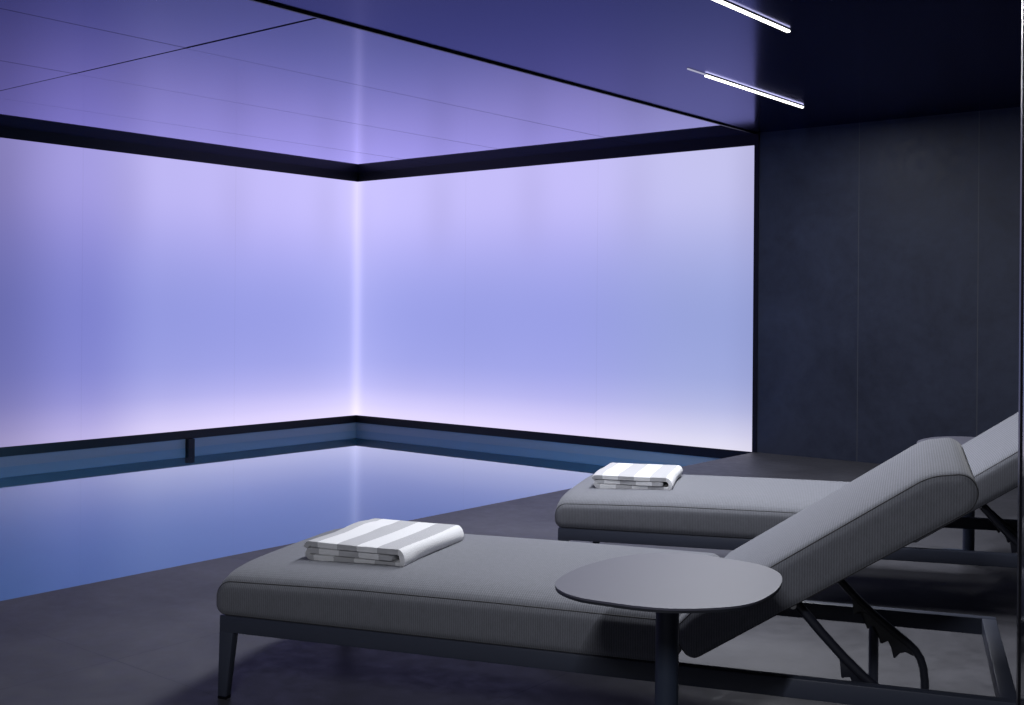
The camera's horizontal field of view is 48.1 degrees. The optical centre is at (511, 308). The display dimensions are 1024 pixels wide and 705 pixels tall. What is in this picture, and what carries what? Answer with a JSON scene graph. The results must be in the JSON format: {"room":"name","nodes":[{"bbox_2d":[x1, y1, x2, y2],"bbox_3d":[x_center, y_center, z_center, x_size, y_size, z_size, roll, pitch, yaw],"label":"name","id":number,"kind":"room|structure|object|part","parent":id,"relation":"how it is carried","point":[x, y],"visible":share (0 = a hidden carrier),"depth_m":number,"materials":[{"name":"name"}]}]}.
{"room":"spa","nodes":[
{"label":"spa","id":0,"kind":"room"},
{"bbox_2d":[0,138,357,600],"bbox_3d":[-5.296,0.608,7.879,0.060,4.000,11.560,0,0,39],"label":"wall","id":1,"kind":"structure","parent":0,"point":[140,294],"depth_m":10.42,"materials":[{"name":"purple glass"}]},
{"bbox_2d":[0,415,355,456],"bbox_3d":[-4.843,1.151,8.435,0.072,0.078,10.000,0,0,39],"label":"trim","id":2,"kind":"structure","parent":1,"relation":"attached to","point":[209,432],"depth_m":10.46,"materials":[{"name":"black metal"}]},
{"bbox_2d":[0,126,357,181],"bbox_3d":[-4.822,-1.438,8.434,0.075,0.100,10.000,0,0,39],"label":"trim","id":3,"kind":"structure","parent":1,"relation":"attached to","point":[5,132],"depth_m":10.44,"materials":[{"name":"black metal"}]},
{"bbox_2d":[185,438,194,448],"bbox_3d":[-2.987,1.316,10.644,0.050,0.222,0.070,0,0,39],"label":"support block","id":4,"kind":"object","parent":1,"relation":"attached to","point":[189,443],"visible":0.44,"depth_m":10.62,"materials":[{"name":"black metal"}]},
{"bbox_2d":[0,452,1017,704],"bbox_3d":[0.800,1.306,2.891,6.300,0.300,11.500,0,0,39],"label":"floor","id":5,"kind":"structure","parent":0,"point":[152,637],"depth_m":3.87,"materials":[{"name":"stone"}]},
{"bbox_2d":[216,438,1015,704],"bbox_3d":[0.282,0.761,3.386,2.169,0.783,0.814,0,0,19],"label":"sun lounger","id":6,"kind":"object","parent":5,"relation":"on","point":[480,598],"visible":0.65,"depth_m":3.09,"materials":[{"name":"grey fabric"}]},
{"bbox_3d":[-0.832,1.018,3.368,0.058,0.235,0.034,0,0,19],"label":"leg","id":7,"kind":"part","parent":6,"relation":"part of","materials":[{"name":"grey metal"}]},
{"bbox_2d":[304,518,463,566],"bbox_3d":[-0.393,0.728,3.607,0.352,0.065,0.428,0,0,21],"label":"folded towel","id":8,"kind":"object","parent":6,"relation":"on","point":[372,541],"visible":1,"depth_m":3.48,"materials":[{"name":"white fabric"}]},
{"bbox_2d":[217,528,718,660],"bbox_3d":[-0.094,0.827,3.517,1.374,0.151,0.814,0,0,19],"label":"seat cushion","id":9,"kind":"object","parent":6,"relation":"on","point":[497,594],"depth_m":3.20,"materials":[{"name":"grey fabric"}]},
{"bbox_3d":[0.290,0.930,3.383,2.150,0.049,0.800,0,0,19],"label":"frame","id":10,"kind":"part","parent":6,"relation":"part of","materials":[{"name":"grey metal"}]},
{"bbox_2d":[679,438,978,656],"bbox_3d":[0.882,0.631,3.178,0.720,0.514,0.814,0,0,19],"label":"backrest cushion","id":11,"kind":"object","parent":6,"relation":"on","point":[930,484],"depth_m":2.82,"materials":[{"name":"grey fabric"}]},
{"bbox_3d":[0.849,0.911,2.850,0.374,0.436,0.024,0,0,19],"label":"support arm","id":12,"kind":"part","parent":6,"relation":"part of","materials":[{"name":"grey metal"}]},
{"bbox_3d":[0.906,0.949,2.830,0.194,0.183,0.006,0,0,19],"label":"toothed plate","id":13,"kind":"part","parent":6,"relation":"part of","materials":[{"name":"grey metal"}]},
{"bbox_3d":[1.095,1.048,3.473,0.029,0.214,0.029,0,0,19],"label":"leg","id":14,"kind":"part","parent":6,"relation":"part of","materials":[{"name":"grey metal"}]},
{"bbox_3d":[1.117,0.950,3.434,0.194,0.183,0.006,0,0,19],"label":"toothed plate","id":15,"kind":"part","parent":6,"relation":"part of","materials":[{"name":"grey metal"}]},
{"bbox_3d":[1.060,0.913,3.454,0.374,0.436,0.024,0,0,19],"label":"support arm","id":16,"kind":"part","parent":6,"relation":"part of","materials":[{"name":"grey metal"}]},
{"bbox_2d":[555,553,781,704],"bbox_3d":[0.361,0.878,2.567,0.458,0.550,0.535,0,0,30],"label":"side table","id":17,"kind":"object","parent":5,"relation":"on","point":[668,585],"visible":1,"depth_m":2.54,"materials":[{"name":"grey metal"}]},
{"bbox_2d":[555,412,1017,567],"bbox_3d":[1.324,0.769,4.848,2.169,0.783,0.814,0,0,15],"label":"sun lounger","id":18,"kind":"object","parent":5,"relation":"on","point":[699,511],"visible":0.47,"depth_m":4.63,"materials":[{"name":"grey fabric"}]},
{"bbox_2d":[592,463,682,489],"bbox_3d":[0.558,0.737,5.071,0.351,0.062,0.428,0,0,14],"label":"folded towel","id":19,"kind":"object","parent":18,"relation":"on","point":[613,475],"visible":1,"depth_m":4.90,"materials":[{"name":"white fabric"}]},
{"bbox_2d":[555,474,849,537],"bbox_3d":[0.940,0.835,4.953,1.374,0.151,0.814,0,0,15],"label":"seat cushion","id":20,"kind":"object","parent":18,"relation":"on","point":[696,506],"depth_m":4.67,"materials":[{"name":"grey fabric"}]},
{"bbox_3d":[1.332,0.938,4.845,2.150,0.049,0.800,0,0,15],"label":"frame","id":21,"kind":"part","parent":18,"relation":"part of","materials":[{"name":"grey metal"}]},
{"bbox_2d":[914,412,1017,541],"bbox_3d":[1.937,0.639,4.680,0.720,0.514,0.814,0,0,15],"label":"backrest cushion","id":22,"kind":"object","parent":18,"relation":"on","point":[992,456],"depth_m":4.36,"materials":[{"name":"grey fabric"}]},
{"bbox_3d":[1.926,0.920,4.351,0.374,0.436,0.024,0,0,15],"label":"support arm","id":23,"kind":"part","parent":18,"relation":"part of","materials":[{"name":"grey metal"}]},
{"bbox_3d":[2.095,0.921,4.968,0.374,0.436,0.024,0,0,15],"label":"support arm","id":24,"kind":"part","parent":18,"relation":"part of","materials":[{"name":"grey metal"}]},
{"bbox_3d":[2.153,0.958,4.952,0.194,0.183,0.006,0,0,15],"label":"toothed plate","id":25,"kind":"part","parent":18,"relation":"part of","materials":[{"name":"grey metal"}]},
{"bbox_3d":[1.984,0.957,4.335,0.194,0.183,0.006,0,0,15],"label":"toothed plate","id":26,"kind":"part","parent":18,"relation":"part of","materials":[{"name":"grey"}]},
{"bbox_2d":[917,436,974,550],"bbox_3d":[2.119,0.892,5.287,0.458,0.550,0.535,0,0,30],"label":"side table","id":27,"kind":"object","parent":5,"relation":"on","point":[968,541],"visible":0.2,"depth_m":5.26,"materials":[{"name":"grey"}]},
{"bbox_2d":[0,0,1021,172],"bbox_3d":[-1.002,-1.504,4.371,10.997,0.108,11.500,0,0,39],"label":"ceiling","id":28,"kind":"structure","parent":0,"point":[311,92],"depth_m":7.00,"materials":[{"name":"purple paint"}]},
{"bbox_2d":[249,0,756,133],"bbox_3d":[-1.634,-1.467,4.875,0.014,0.032,11.488,0,0,39],"label":"trim","id":29,"kind":"structure","parent":28,"relation":"attached to","point":[257,1],"depth_m":6.60,"materials":[{"name":"black metal"}]},
{"bbox_2d":[687,68,803,107],"bbox_3d":[1.553,-1.430,7.484,0.025,0.016,1.596,0,0,39],"label":"recessed light","id":30,"kind":"object","parent":28,"relation":"in","point":[706,75],"visible":1,"depth_m":7.45,"materials":[{"name":"grey plastic"}]},
{"bbox_3d":[1.118,-1.437,6.947,0.008,0.008,0.214,0,0,39],"label":"rod","id":31,"kind":"part","parent":30,"relation":"part of","materials":[{"name":"grey metal"}]},
{"bbox_2d":[705,75,803,107],"bbox_3d":[1.621,-1.427,7.567,0.020,0.011,1.370,0,0,39],"label":"diffuser","id":32,"kind":"object","parent":30,"relation":"attached to","point":[708,76],"depth_m":7.50,"materials":[{"name":"white plastic"}]},
{"bbox_2d":[713,0,790,32],"bbox_3d":[0.993,-1.434,5.372,0.023,0.016,1.382,0,0,39],"label":"recessed light","id":33,"kind":"object","parent":28,"relation":"in","point":[723,2],"visible":1,"depth_m":5.59,"materials":[{"name":"grey plastic"}]},
{"bbox_2d":[355,107,1020,522],"bbox_3d":[2.621,0.621,8.860,11.000,4.100,0.060,0,0,39],"label":"wall","id":34,"kind":"structure","parent":0,"point":[612,298],"depth_m":9.60,"materials":[{"name":"purple glass"}]},
{"bbox_2d":[356,415,752,458],"bbox_3d":[0.167,1.190,10.841,4.700,0.078,0.071,0,0,39],"label":"trim","id":35,"kind":"structure","parent":34,"relation":"attached to","point":[541,436],"depth_m":10.58,"materials":[{"name":"black metal"}]},
{"bbox_2d":[358,133,758,181],"bbox_3d":[0.195,-1.399,10.834,4.720,0.100,0.073,0,0,39],"label":"trim","id":36,"kind":"structure","parent":34,"relation":"attached to","point":[742,140],"depth_m":10.49,"materials":[{"name":"black metal"}]},
{"bbox_2d":[752,145,758,451],"bbox_3d":[2.002,-0.084,9.360,0.040,2.500,0.070,0,0,39],"label":"trim","id":37,"kind":"structure","parent":34,"relation":"attached to","point":[756,147],"depth_m":9.33,"materials":[{"name":"black metal"}]},
{"bbox_2d":[1019,165,1023,704],"bbox_3d":[1.207,-0.141,2.031,0.500,2.600,0.420,0,0,15],"label":"wall pillar","id":38,"kind":"structure","parent":0,"point":[1021,675],"depth_m":2.27,"materials":[{"name":"black"}]},
{"bbox_2d":[1016,0,1023,704],"bbox_3d":[1.031,-0.142,2.289,0.030,2.598,0.020,0,0,15],"label":"trim","id":39,"kind":"structure","parent":38,"relation":"attached to","point":[1022,26],"depth_m":2.29,"materials":[{"name":"black metal"}]}
]}

